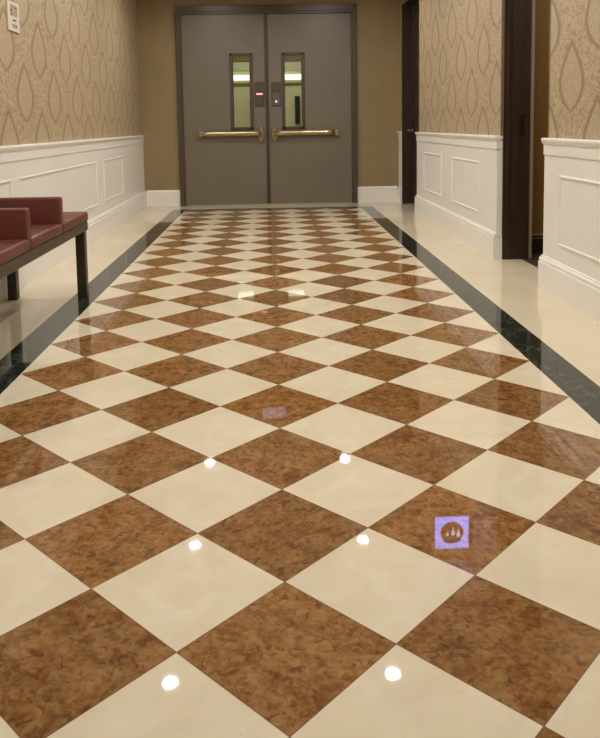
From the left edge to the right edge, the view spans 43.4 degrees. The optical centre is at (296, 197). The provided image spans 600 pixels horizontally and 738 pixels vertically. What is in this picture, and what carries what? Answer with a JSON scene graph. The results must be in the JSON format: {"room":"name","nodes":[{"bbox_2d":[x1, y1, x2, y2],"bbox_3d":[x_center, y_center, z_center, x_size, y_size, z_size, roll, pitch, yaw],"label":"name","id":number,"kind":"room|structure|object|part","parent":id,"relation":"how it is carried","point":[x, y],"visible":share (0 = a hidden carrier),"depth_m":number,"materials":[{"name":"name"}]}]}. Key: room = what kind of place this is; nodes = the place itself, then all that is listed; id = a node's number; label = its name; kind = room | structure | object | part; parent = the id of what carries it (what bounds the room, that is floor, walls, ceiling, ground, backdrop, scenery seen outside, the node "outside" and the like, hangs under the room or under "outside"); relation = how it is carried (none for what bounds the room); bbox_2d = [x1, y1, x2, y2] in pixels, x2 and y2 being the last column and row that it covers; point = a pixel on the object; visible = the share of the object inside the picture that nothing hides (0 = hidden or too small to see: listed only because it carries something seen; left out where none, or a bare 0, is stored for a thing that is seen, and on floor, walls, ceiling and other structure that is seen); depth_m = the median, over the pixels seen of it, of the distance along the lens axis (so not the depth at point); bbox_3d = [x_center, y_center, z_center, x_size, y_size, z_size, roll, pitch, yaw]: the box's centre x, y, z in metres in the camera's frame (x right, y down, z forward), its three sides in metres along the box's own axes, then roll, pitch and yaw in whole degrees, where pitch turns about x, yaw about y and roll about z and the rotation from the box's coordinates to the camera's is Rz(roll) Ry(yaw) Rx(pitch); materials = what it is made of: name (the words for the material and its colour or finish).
{"room":"hallway","nodes":[
{"label":"hallway","id":0,"kind":"room"},
{"bbox_2d":[0,0,140,145],"bbox_3d":[-1.839,-0.592,2.730,0.200,2.720,13.550,-1,5,-2],"label":"wall","id":1,"kind":"structure","parent":0,"point":[71,70],"depth_m":6.16,"materials":[{"name":"paper"}]},
{"bbox_2d":[6,0,19,33],"bbox_3d":[-1.812,-1.154,4.815,0.011,0.184,0.215,-1,5,-2],"label":"notice","id":2,"kind":"object","parent":1,"relation":"attached to","point":[12,9],"visible":1,"depth_m":4.79,"materials":[{"name":"grey paper"}]},
{"bbox_2d":[9,3,17,17],"bbox_3d":[-1.809,-1.193,4.814,0.001,0.073,0.140,-1,5,-2],"label":"picture","id":3,"kind":"object","parent":2,"relation":"attached to","point":[13,8],"depth_m":4.81},
{"bbox_2d":[0,135,144,220],"bbox_3d":[-1.702,0.309,2.821,0.044,0.905,13.550,-1,5,-2],"label":"wainscoting","id":4,"kind":"structure","parent":1,"relation":"attached to","point":[93,177],"depth_m":6.30,"materials":[{"name":"white wood"}]},
{"bbox_2d":[0,191,146,302],"bbox_3d":[-1.683,0.660,2.855,0.026,0.200,13.550,-1,5,-2],"label":"baseboard","id":5,"kind":"structure","parent":1,"relation":"attached to","point":[98,226],"depth_m":6.04,"materials":[{"name":"white wood"}]},
{"bbox_2d":[233,61,301,126],"bbox_3d":[-0.422,-1.535,12.313,4.400,2.720,0.100,-1,5,-2],"label":"wall","id":6,"kind":"structure","parent":0,"point":[241,92],"depth_m":12.25,"materials":[{"name":"green paint"}]},
{"bbox_2d":[233,72,249,83],"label":"wall lamp","id":7,"kind":"object","parent":6,"relation":"attached to","point":[239,77],"depth_m":12.16,"materials":[{"name":"white glass"}]},
{"bbox_2d":[233,55,300,84],"bbox_3d":[-0.428,-2.078,12.193,4.400,0.495,0.034,-1,5,-2],"label":"trim","id":8,"kind":"structure","parent":6,"relation":"attached to","point":[235,58],"depth_m":12.17,"materials":[{"name":"green paint"}]},
{"bbox_2d":[285,71,300,82],"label":"wall lamp","id":9,"kind":"object","parent":6,"relation":"attached to","point":[290,77],"depth_m":12.19,"materials":[{"name":"white glass"}]},
{"bbox_2d":[295,96,299,123],"bbox_3d":[0.013,-1.424,12.264,0.078,0.455,0.051,-1,5,-2],"label":"notice board","id":10,"kind":"object","parent":6,"relation":"attached to","point":[297,98],"visible":1,"depth_m":12.24,"materials":[{"name":"black"}]},
{"bbox_2d":[136,0,400,193],"bbox_3d":[-0.322,-1.276,9.602,3.710,2.720,0.150,-1,5,-2],"label":"wall","id":11,"kind":"structure","parent":0,"point":[377,21],"depth_m":9.52,"materials":[{"name":"beige paint"}]},
{"bbox_2d":[147,190,180,206],"bbox_3d":[-1.690,0.010,9.592,0.428,0.205,0.020,-1,5,-2],"label":"baseboard","id":12,"kind":"structure","parent":11,"relation":"attached to","point":[154,197],"depth_m":9.58,"materials":[{"name":"white wood"}]},
{"bbox_2d":[175,4,357,205],"bbox_3d":[-0.366,-1.161,9.570,2.260,2.500,0.233,-1,5,-2],"label":"door","id":13,"kind":"structure","parent":11,"relation":"in","point":[269,161],"depth_m":9.52,"materials":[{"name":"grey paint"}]},
{"bbox_3d":[-0.468,-1.304,9.507,0.120,0.304,0.017,-1,5,-2],"label":"lock plate","id":14,"kind":"part","parent":13,"relation":"part of","materials":[{"name":"brown metal"}]},
{"bbox_3d":[-0.257,-1.244,9.510,0.094,0.158,0.004,-1,5,-2],"label":"reader panel","id":15,"kind":"part","parent":13,"relation":"part of","materials":[{"name":"grey metal"}]},
{"bbox_3d":[-0.258,-1.306,9.514,0.114,0.301,0.017,-1,5,-2],"label":"lock plate","id":16,"kind":"part","parent":13,"relation":"part of","materials":[{"name":"brown metal"}]},
{"bbox_2d":[358,186,396,202],"bbox_3d":[1.038,-0.041,9.682,0.512,0.205,0.020,-1,5,-2],"label":"baseboard","id":17,"kind":"structure","parent":11,"relation":"attached to","point":[366,194],"depth_m":9.67,"materials":[{"name":"white wood"}]},
{"bbox_2d":[0,202,599,737],"bbox_3d":[-0.093,0.720,3.016,3.660,0.001,13.750,-1,5,-2],"label":"floor","id":18,"kind":"structure","parent":0,"point":[330,469],"depth_m":2.10,"materials":[{"name":"tile"}]},
{"bbox_2d":[0,197,88,299],"bbox_3d":[-1.433,0.400,3.168,0.480,0.650,2.687,-1,5,-2],"label":"upholstered bench","id":19,"kind":"object","parent":18,"relation":"on","point":[30,227],"visible":1,"depth_m":3.90,"materials":[{"name":"red leather"}]},
{"bbox_3d":[-1.683,0.403,4.458,0.054,0.405,0.054,-1,5,-2],"label":"leg","id":20,"kind":"part","parent":19,"relation":"part of","materials":[{"name":"brown wood"}]},
{"bbox_2d":[0,239,29,264],"bbox_3d":[-1.435,0.243,3.143,0.480,0.057,0.527,-1,5,-2],"label":"seat cushion","id":21,"kind":"object","parent":19,"relation":"on","point":[12,251],"depth_m":3.24,"materials":[{"name":"red leather"}]},
{"bbox_3d":[-1.434,0.296,3.155,0.472,0.054,2.670,-1,5,-2],"label":"seat frame","id":22,"kind":"part","parent":19,"relation":"part of","materials":[{"name":"brown wood"}]},
{"bbox_2d":[29,224,61,249],"bbox_3d":[-1.453,0.192,3.675,0.480,0.057,0.527,-1,5,-2],"label":"seat cushion","id":23,"kind":"object","parent":19,"relation":"on","point":[41,236],"depth_m":3.69,"materials":[{"name":"red leather"}]},
{"bbox_2d":[62,212,87,232],"bbox_3d":[-1.472,0.140,4.217,0.480,0.057,0.547,-1,5,-2],"label":"seat cushion","id":24,"kind":"object","parent":19,"relation":"on","point":[72,222],"depth_m":4.23,"materials":[{"name":"red leather"}]},
{"bbox_3d":[-1.274,0.395,4.472,0.054,0.405,0.054,-1,5,-2],"label":"leg","id":25,"kind":"part","parent":19,"relation":"part of","materials":[{"name":"brown wood"}]},
{"bbox_2d":[400,0,599,172],"bbox_3d":[1.663,-0.656,2.845,0.210,2.720,13.550,-1,5,-2],"label":"wall","id":26,"kind":"structure","parent":0,"point":[460,40],"depth_m":5.79,"materials":[{"name":"paper"}]},
{"bbox_2d":[397,131,401,187],"bbox_3d":[1.320,-0.384,9.544,0.044,0.905,0.250,-1,5,-2],"label":"trim","id":27,"kind":"structure","parent":26,"relation":"attached to","point":[398,132],"depth_m":9.53,"materials":[{"name":"white wood"}]},
{"bbox_2d":[397,186,401,203],"bbox_3d":[1.311,-0.033,9.577,0.026,0.200,0.250,-1,5,-2],"label":"baseboard","id":28,"kind":"structure","parent":26,"relation":"attached to","point":[399,189],"depth_m":9.51,"materials":[{"name":"white wood"}]},
{"bbox_2d":[402,0,418,203],"bbox_3d":[1.442,-1.112,8.875,0.238,2.480,0.950,-1,5,-2],"label":"door","id":29,"kind":"structure","parent":26,"relation":"in","point":[410,8],"depth_m":9.27,"materials":[{"name":"brown wood"}]},
{"bbox_2d":[415,132,500,231],"bbox_3d":[1.409,-0.139,6.982,0.044,0.905,3.016,-1,5,-2],"label":"wainscoting","id":30,"kind":"structure","parent":26,"relation":"attached to","point":[457,173],"depth_m":6.50,"materials":[{"name":"white wood"}]},
{"bbox_2d":[414,136,502,259],"bbox_3d":[1.414,-0.138,6.982,0.066,0.904,3.024,-1,5,-2],"label":"baseboard","id":31,"kind":"structure","parent":26,"relation":"attached to","point":[486,241],"depth_m":6.07,"materials":[{"name":"white wood"}]},
{"bbox_2d":[500,0,550,259],"bbox_3d":[1.604,-0.787,4.942,0.243,2.580,1.150,-1,5,-2],"label":"door","id":32,"kind":"structure","parent":26,"relation":"in","point":[517,16],"depth_m":5.43,"materials":[{"name":"brown wood"}]},
{"bbox_3d":[1.471,-1.236,5.365,0.020,1.584,0.012,-1,5,-2],"label":"edge trim","id":33,"kind":"part","parent":32,"relation":"part of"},
{"bbox_3d":[1.626,-0.523,5.429,0.036,0.160,0.004,-1,5,-2],"label":"strike plate","id":34,"kind":"part","parent":32,"relation":"part of","materials":[{"name":"brown metal"}]},
{"bbox_3d":[1.712,-0.789,4.945,0.028,2.580,1.150,-1,5,-2],"label":"casing","id":35,"kind":"part","parent":32,"relation":"part of","materials":[{"name":"brown wood"}]},
{"bbox_3d":[1.503,-1.146,4.432,0.020,1.584,0.012,-1,5,-2],"label":"edge trim","id":36,"kind":"part","parent":32,"relation":"part of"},
{"bbox_2d":[538,254,599,323],"bbox_3d":[1.644,0.494,0.372,0.066,0.904,8.412,-1,5,-2],"label":"baseboard","id":37,"kind":"structure","parent":26,"relation":"attached to","point":[574,288],"depth_m":4.09,"materials":[{"name":"white wood"}]},
{"bbox_2d":[541,138,599,280],"bbox_3d":[1.639,0.494,0.370,0.044,0.905,8.408,-1,5,-2],"label":"wainscoting","id":38,"kind":"structure","parent":26,"relation":"attached to","point":[571,222],"depth_m":4.09,"materials":[{"name":"white wood"}]},
{"bbox_2d":[522,253,542,267],"bbox_3d":[2.578,0.550,4.626,1.790,0.049,2.400,-1,5,-2],"label":"floor","id":39,"kind":"structure","parent":0,"point":[535,256],"depth_m":5.51,"materials":[{"name":"carpet"}]},
{"bbox_2d":[532,0,549,233],"bbox_3d":[2.538,-0.948,5.738,1.740,2.720,0.100,-1,5,-2],"label":"wall","id":40,"kind":"structure","parent":0,"point":[542,7],"depth_m":5.69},
{"bbox_2d":[532,234,542,252],"bbox_3d":[2.560,0.339,5.799,1.740,0.146,0.024,-1,5,-2],"label":"baseboard","id":41,"kind":"structure","parent":40,"relation":"attached to","point":[537,239],"depth_m":5.77,"materials":[{"name":"brown wood"}]}
]}

